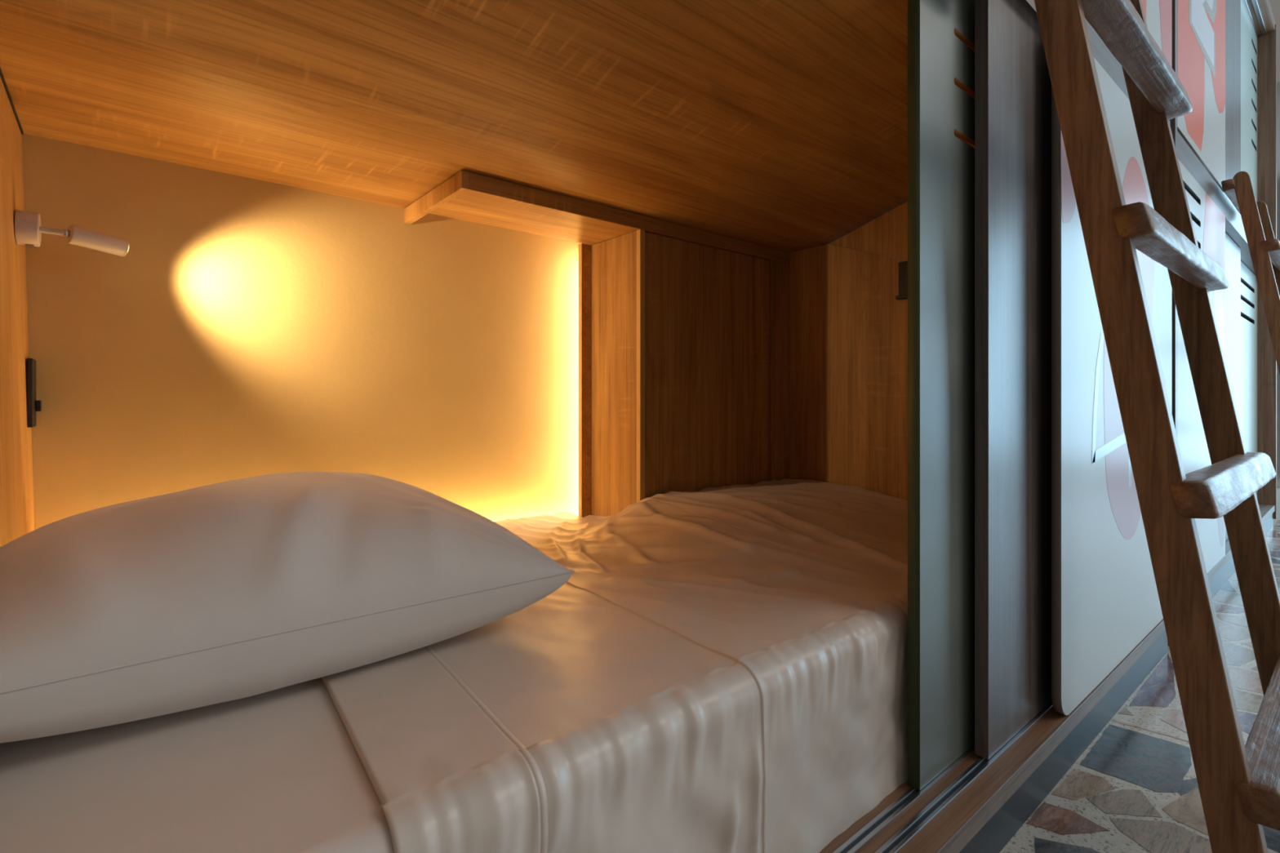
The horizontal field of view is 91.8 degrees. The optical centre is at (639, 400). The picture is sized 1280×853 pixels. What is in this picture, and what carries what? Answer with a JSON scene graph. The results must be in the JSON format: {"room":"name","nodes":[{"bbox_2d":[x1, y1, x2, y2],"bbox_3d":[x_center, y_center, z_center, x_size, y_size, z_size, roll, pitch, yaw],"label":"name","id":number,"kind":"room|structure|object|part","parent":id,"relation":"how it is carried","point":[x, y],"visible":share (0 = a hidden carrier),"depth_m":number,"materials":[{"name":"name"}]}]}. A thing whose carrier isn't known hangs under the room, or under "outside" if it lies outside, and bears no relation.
{"room":"dormitory","nodes":[
{"label":"dormitory","id":0,"kind":"room"},
{"bbox_2d":[0,76,35,547],"bbox_3d":[-0.793,0.128,0.720,0.060,1.285,1.274,0,0,-40],"label":"wall","id":1,"kind":"structure","parent":0,"point":[16,474],"depth_m":1.03,"materials":[{"name":"brown wood"}]},
{"bbox_2d":[0,66,23,134],"bbox_3d":[-0.821,-0.517,0.740,0.023,0.005,1.190,0,0,-40],"label":"trim","id":2,"kind":"structure","parent":1,"relation":"attached to","point":[1,72],"depth_m":1.07,"materials":[{"name":"black wood"}]},
{"bbox_2d":[26,358,41,427],"bbox_3d":[-1.162,-0.014,1.191,0.015,0.130,0.070,0,0,-40],"label":"panel","id":3,"kind":"object","parent":1,"relation":"attached to","point":[33,405],"visible":1,"depth_m":1.16,"materials":[{"name":"black plastic"}]},
{"bbox_3d":[-1.165,-0.014,1.188,0.007,0.130,0.070,0,0,-40],"label":"plate","id":4,"kind":"part","parent":3,"relation":"part of","materials":[{"name":"black plastic"}]},
{"bbox_2d":[35,400,41,411],"bbox_3d":[-1.173,0.011,1.210,0.007,0.021,0.018,0,0,-40],"label":"switch","id":5,"kind":"object","parent":3,"relation":"attached to","point":[37,402],"depth_m":1.20,"materials":[{"name":"black plastic"}]},
{"bbox_2d":[14,209,128,256],"bbox_3d":[-1.044,-0.304,1.147,0.154,0.062,0.064,0,0,-40],"label":"reading lamp","id":6,"kind":"object","parent":1,"relation":"attached to","point":[28,230],"visible":1,"depth_m":1.13,"materials":[{"name":"white metal"}]},
{"bbox_2d":[24,244,35,248],"bbox_3d":[-1.087,-0.274,1.106,0.012,0.002,0.012,0,0,-40],"label":"switch","id":7,"kind":"object","parent":6,"relation":"attached to","point":[27,246],"depth_m":1.10,"materials":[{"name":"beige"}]},
{"bbox_3d":[-1.061,-0.305,1.122,0.037,0.014,0.011,0,0,-26],"label":"arm","id":8,"kind":"part","parent":6,"relation":"part of","materials":[{"name":"white metal"}]},
{"bbox_2d":[935,620,1165,852],"bbox_3d":[0.495,0.663,0.946,2.976,0.034,0.002,0,0,-40],"label":"trim","id":9,"kind":"structure","parent":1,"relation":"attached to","point":[968,830],"depth_m":1.14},
{"bbox_2d":[959,630,1167,852],"bbox_3d":[0.478,0.726,0.954,2.960,0.090,0.016,0,0,-40],"label":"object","id":10,"kind":"structure","parent":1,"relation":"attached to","point":[997,833],"depth_m":1.25,"materials":[{"name":"grey metal"}]},
{"bbox_2d":[0,677,393,852],"bbox_3d":[-0.056,0.462,1.373,1.898,0.364,1.126,0,0,-40],"label":"mattress","id":11,"kind":"object","parent":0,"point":[278,771],"visible":0.28,"depth_m":0.58,"materials":[{"name":"fabric"}]},
{"bbox_2d":[0,471,573,743],"bbox_3d":[-0.524,0.230,0.947,0.662,0.236,0.526,0,0,-40],"label":"pillow","id":12,"kind":"object","parent":11,"relation":"on","point":[144,608],"visible":1,"depth_m":0.72,"materials":[{"name":"white fabric"}]},
{"bbox_2d":[320,478,907,852],"bbox_3d":[0.057,0.453,1.457,1.613,0.394,1.144,0,0,-40],"label":"sheet","id":13,"kind":"object","parent":11,"relation":"on","point":[724,668],"visible":0.61,"depth_m":0.85,"materials":[{"name":"white fabric"}]},
{"bbox_2d":[21,133,580,529],"bbox_3d":[-0.440,-0.004,1.883,2.250,1.550,0.050,0,0,-40],"label":"wall","id":14,"kind":"structure","parent":0,"point":[245,327],"depth_m":1.50,"materials":[{"name":"beige paint"}]},
{"bbox_2d":[404,170,789,263],"bbox_3d":[-0.057,-0.498,1.928,1.210,0.040,0.370,0,0,-40],"label":"shelf","id":15,"kind":"object","parent":14,"relation":"attached to","point":[466,195],"visible":0.81,"depth_m":1.63,"materials":[{"name":"brown wood"}]},
{"bbox_3d":[-0.012,-0.488,1.888,1.194,0.018,0.216,0,0,-40],"label":"underside panel","id":16,"kind":"part","parent":15,"relation":"part of","materials":[{"name":"brown wood"}]},
{"bbox_2d":[0,0,907,252],"bbox_3d":[-0.072,-0.640,1.406,2.300,0.239,1.235,0,0,-40],"label":"ceiling","id":17,"kind":"structure","parent":0,"point":[782,125],"depth_m":1.16,"materials":[{"name":"brown wood"}]},
{"bbox_2d":[789,244,907,500],"bbox_3d":[0.683,0.126,2.014,0.030,1.290,1.194,0,0,-40],"label":"wall","id":18,"kind":"structure","parent":0,"point":[848,327],"depth_m":2.00,"materials":[{"name":"brown wood"}]},
{"bbox_2d":[591,229,789,516],"bbox_3d":[0.180,-0.054,2.054,0.686,0.849,0.258,0,0,-40],"label":"storage cabinet","id":19,"kind":"object","parent":18,"relation":"attached to","point":[691,340],"visible":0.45,"depth_m":1.88,"materials":[{"name":"brown wood"}]},
{"bbox_2d":[578,243,591,517],"bbox_3d":[-0.169,-0.056,1.908,0.037,0.844,0.017,0,0,-40],"label":"board","id":20,"kind":"object","parent":19,"relation":"attached to","point":[584,250],"visible":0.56,"depth_m":1.90,"materials":[{"name":"brown wood"}]},
{"bbox_3d":[-0.081,-0.054,1.846,0.017,0.849,0.241,0,0,-40],"label":"panel","id":21,"kind":"part","parent":19,"relation":"part of","materials":[{"name":"brown wood"}]},
{"bbox_3d":[0.221,-0.053,1.940,0.562,0.847,0.018,0,0,-40],"label":"door","id":22,"kind":"part","parent":19,"relation":"part of","materials":[{"name":"brown wood"}]},
{"bbox_2d":[830,201,907,260],"bbox_3d":[0.854,-0.489,1.812,0.030,0.441,0.665,0,0,-40],"label":"panel","id":23,"kind":"object","parent":18,"relation":"attached to","point":[886,235],"depth_m":1.91,"materials":[{"name":"brown wood"}]},
{"bbox_2d":[895,261,907,299],"bbox_3d":[0.800,-0.358,1.835,0.021,0.112,0.080,0,0,-40],"label":"wall bracket","id":24,"kind":"object","parent":18,"relation":"attached to","point":[903,266],"visible":0.46,"depth_m":1.85,"materials":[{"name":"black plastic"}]},
{"bbox_3d":[0.805,-0.364,1.838,0.009,0.101,0.078,0,0,-40],"label":"plate","id":25,"kind":"part","parent":24,"relation":"part of","materials":[{"name":"black plastic"}]},
{"bbox_2d":[819,618,1163,852],"bbox_3d":[0.079,0.663,1.441,2.976,0.035,1.291,0,0,-40],"label":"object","id":26,"kind":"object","parent":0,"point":[936,833],"depth_m":1.01,"materials":[{"name":"brown wood"}]},
{"bbox_2d":[832,744,974,852],"bbox_3d":[0.260,0.644,0.857,2.100,0.004,0.019,0,0,-40],"label":"door track","id":27,"kind":"object","parent":26,"relation":"on","point":[867,833],"visible":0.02,"depth_m":0.96,"materials":[{"name":"silver metal"}]},
{"bbox_2d":[907,0,974,791],"bbox_3d":[0.752,-0.074,1.278,0.783,1.430,0.021,0,0,-40],"label":"sliding door","id":28,"kind":"structure","parent":27,"relation":"on","point":[941,33],"depth_m":1.07,"materials":[{"name":"grey paint"}]},
{"bbox_2d":[875,701,1053,852],"bbox_3d":[0.684,0.644,1.164,1.055,0.004,0.019,0,0,-40],"label":"door track","id":29,"kind":"object","parent":26,"relation":"on","point":[926,815],"visible":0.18,"depth_m":1.00,"materials":[{"name":"silver metal"}]},
{"bbox_2d":[974,0,1052,759],"bbox_3d":[0.844,-0.074,1.308,0.604,1.430,0.023,0,0,-40],"label":"sliding door","id":30,"kind":"structure","parent":29,"relation":"on","point":[1013,83],"depth_m":1.18,"materials":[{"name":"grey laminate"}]},
{"bbox_2d":[1051,57,1172,715],"bbox_3d":[1.230,-0.060,1.576,1.037,1.407,0.017,0,0,-40],"label":"panel","id":31,"kind":"object","parent":26,"relation":"on","point":[1105,602],"visible":0.55,"depth_m":1.37,"materials":[{"name":"grey paint"}]},
{"bbox_2d":[1060,130,1075,222],"bbox_3d":[0.882,-0.490,1.273,0.114,0.268,0.001,0,0,-40],"label":"print","id":32,"kind":"object","parent":31,"relation":"attached to","point":[1068,200],"depth_m":1.25},
{"bbox_2d":[1091,333,1131,487],"bbox_3d":[1.128,0.033,1.479,0.340,0.375,0.001,0,0,-40],"label":"print","id":33,"kind":"object","parent":31,"relation":"attached to","point":[1111,466],"depth_m":1.44,"materials":[{"name":"grey"}]},
{"bbox_2d":[1084,17,1169,122],"bbox_3d":[1.138,-0.813,1.501,1.274,0.091,0.013,0,0,-40],"label":"trim","id":34,"kind":"structure","parent":31,"relation":"on","point":[1101,53],"depth_m":1.46,"materials":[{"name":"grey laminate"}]},
{"bbox_2d":[1141,0,1172,119],"bbox_3d":[1.139,-1.546,1.500,1.274,1.367,0.017,0,0,-40],"label":"panel","id":35,"kind":"object","parent":34,"relation":"on","point":[1157,13],"visible":0.3,"depth_m":1.81,"materials":[{"name":"grey paint"}]},
{"bbox_2d":[1141,0,1146,20],"bbox_3d":[1.308,-1.374,1.630,0.200,0.910,0.001,0,0,-40],"label":"print","id":36,"kind":"object","parent":35,"relation":"attached to","point":[1144,2],"depth_m":1.68},
{"bbox_2d":[1159,0,1172,67],"bbox_3d":[1.559,-1.359,1.842,0.187,0.940,0.001,0,0,-40],"label":"print","id":37,"kind":"object","parent":35,"relation":"attached to","point":[1165,6],"depth_m":1.85,"materials":[{"name":"red"}]},
{"bbox_2d":[1103,156,1155,539],"bbox_3d":[1.265,-0.138,1.594,0.512,0.985,0.001,0,0,-40],"label":"print","id":38,"kind":"object","parent":31,"relation":"attached to","point":[1122,517],"depth_m":1.54},
{"bbox_2d":[1000,486,1279,852],"bbox_3d":[2.854,0.795,0.963,10.609,0.051,5.800,0,0,-40],"label":"floor","id":39,"kind":"structure","parent":0,"point":[1135,788],"depth_m":1.27,"materials":[{"name":"stone"}]},
{"bbox_2d":[1034,0,1279,852],"bbox_3d":[0.874,-0.057,1.022,0.666,1.654,0.357,0,0,-40],"label":"ladder","id":40,"kind":"object","parent":39,"relation":"on","point":[1238,784],"visible":1,"depth_m":0.82,"materials":[{"name":"brown wood"}]},
{"bbox_3d":[1.072,-0.057,1.166,0.030,1.654,0.323,0,0,-40],"label":"rail","id":41,"kind":"part","parent":40,"relation":"part of","materials":[{"name":"brown wood"}]},
{"bbox_2d":[1167,0,1177,645],"bbox_3d":[1.619,-0.779,2.018,0.030,3.100,0.194,0,0,-40],"label":"trim","id":42,"kind":"structure","parent":39,"relation":"on","point":[1173,122],"depth_m":1.94,"materials":[{"name":"brown laminate"}]},
{"bbox_2d":[1208,512,1273,597],"bbox_3d":[2.788,0.726,2.895,2.886,0.090,0.016,0,0,-40],"label":"baseboard","id":43,"kind":"structure","parent":39,"relation":"on","point":[1227,571],"depth_m":2.61,"materials":[{"name":"grey metal"}]},
{"bbox_2d":[1207,503,1275,581],"bbox_3d":[2.687,0.663,3.015,2.886,0.035,0.343,0,0,-40],"label":"trim","id":44,"kind":"structure","parent":43,"relation":"on","point":[1266,510],"depth_m":2.68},
{"bbox_2d":[1177,159,1225,573],"bbox_3d":[2.057,-0.060,2.271,0.960,1.407,0.018,0,0,-40],"label":"panel","id":45,"kind":"object","parent":44,"relation":"on","point":[1208,220],"visible":0.38,"depth_m":2.23,"materials":[{"name":"grey paint"}]},
{"bbox_2d":[1203,192,1225,359],"bbox_3d":[2.220,-0.396,2.398,0.525,0.734,0.001,0,0,-40],"label":"print","id":46,"kind":"object","parent":45,"relation":"attached to","point":[1214,220],"depth_m":2.43},
{"bbox_2d":[1177,130,1255,275],"bbox_3d":[2.753,-0.813,2.936,2.886,0.091,0.130,0,0,-40],"label":"trim","id":47,"kind":"structure","parent":45,"relation":"on","point":[1234,228],"depth_m":2.48,"materials":[{"name":"grey metal"}]},
{"bbox_2d":[1177,0,1225,191],"bbox_3d":[2.055,-1.546,2.269,0.954,1.366,0.018,0,0,-40],"label":"panel","id":48,"kind":"object","parent":47,"relation":"on","point":[1201,24],"visible":0.92,"depth_m":2.27,"materials":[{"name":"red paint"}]},
{"bbox_2d":[1177,0,1204,150],"bbox_3d":[1.888,-1.334,2.119,0.502,0.890,0.001,0,0,-40],"label":"print","id":49,"kind":"object","parent":48,"relation":"attached to","point":[1191,13],"depth_m":2.12},
{"bbox_2d":[1191,0,1213,66],"bbox_3d":[2.041,-1.504,2.246,0.465,0.450,0.001,0,0,-40],"label":"print","id":50,"kind":"object","parent":48,"relation":"attached to","point":[1202,11],"depth_m":2.26,"materials":[{"name":"grey paint"}]},
{"bbox_2d":[1188,0,1216,78],"bbox_3d":[2.046,-1.488,2.251,0.552,0.482,0.001,0,0,-40],"label":"print","id":51,"kind":"object","parent":48,"relation":"attached to","point":[1202,13],"depth_m":2.27,"materials":[{"name":"grey paint"}]},
{"bbox_2d":[1205,0,1225,113],"bbox_3d":[2.241,-1.462,2.415,0.478,0.635,0.001,0,0,-40],"label":"print","id":52,"kind":"object","parent":48,"relation":"attached to","point":[1215,9],"depth_m":2.42},
{"bbox_2d":[1222,0,1240,215],"bbox_3d":[2.668,-1.562,2.842,0.943,1.395,0.023,0,0,-40],"label":"sliding door","id":53,"kind":"structure","parent":47,"relation":"on","point":[1233,7],"depth_m":2.97,"materials":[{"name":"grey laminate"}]},
{"bbox_2d":[1240,0,1257,201],"bbox_3d":[3.485,-1.562,3.576,0.938,1.395,0.021,0,0,-40],"label":"sliding door","id":54,"kind":"structure","parent":47,"relation":"on","point":[1248,35],"depth_m":3.58,"materials":[{"name":"grey paint"}]},
{"bbox_2d":[1213,289,1224,349],"bbox_3d":[2.295,-0.339,2.460,0.281,0.267,0.001,0,0,-40],"label":"print","id":55,"kind":"object","parent":45,"relation":"attached to","point":[1219,295],"depth_m":2.48,"materials":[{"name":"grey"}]},
{"bbox_2d":[1217,515,1224,546],"bbox_3d":[2.319,0.265,2.481,0.289,0.665,0.001,0,0,-40],"label":"print","id":56,"kind":"object","parent":45,"relation":"attached to","point":[1220,520],"depth_m":2.51},
{"bbox_2d":[1225,232,1240,541],"bbox_3d":[2.668,-0.060,2.842,0.943,1.408,0.023,0,0,-40],"label":"sliding door","id":57,"kind":"structure","parent":44,"relation":"on","point":[1233,252],"depth_m":2.99,"materials":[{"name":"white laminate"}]},
{"bbox_2d":[1240,261,1257,497],"bbox_3d":[3.485,-0.060,3.576,0.938,1.408,0.021,0,0,-40],"label":"sliding door","id":58,"kind":"structure","parent":44,"relation":"on","point":[1248,279],"depth_m":3.63,"materials":[{"name":"grey paint"}]},
{"bbox_2d":[1221,171,1279,374],"bbox_3d":[2.646,-0.057,2.512,0.666,1.654,0.357,0,0,-40],"label":"ladder","id":59,"kind":"object","parent":39,"relation":"on","point":[1264,248],"visible":1,"depth_m":2.36,"materials":[{"name":"brown wood"}]},
{"bbox_3d":[2.844,-0.057,2.656,0.030,1.654,0.323,0,0,-40],"label":"rail","id":60,"kind":"part","parent":59,"relation":"part of","materials":[{"name":"brown wood"}]},
{"bbox_2d":[1240,24,1276,519],"bbox_3d":[3.533,-0.789,4.278,0.035,3.040,1.198,0,0,-40],"label":"wall","id":61,"kind":"structure","parent":0,"point":[1267,43],"depth_m":3.84,"materials":[{"name":"white paint"}]},
{"bbox_2d":[1244,0,1275,36],"bbox_3d":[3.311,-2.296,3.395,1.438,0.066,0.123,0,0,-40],"label":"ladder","id":62,"kind":"object","parent":61,"relation":"attached to","point":[1260,12],"depth_m":3.67,"materials":[{"name":"brown wood"}]},
{"bbox_2d":[1276,81,1279,486],"bbox_3d":[6.793,-1.029,4.274,0.100,3.600,5.800,0,0,-40],"label":"wall","id":63,"kind":"structure","parent":0,"point":[1277,83],"depth_m":5.52,"materials":[{"name":"white paint"}]}
]}

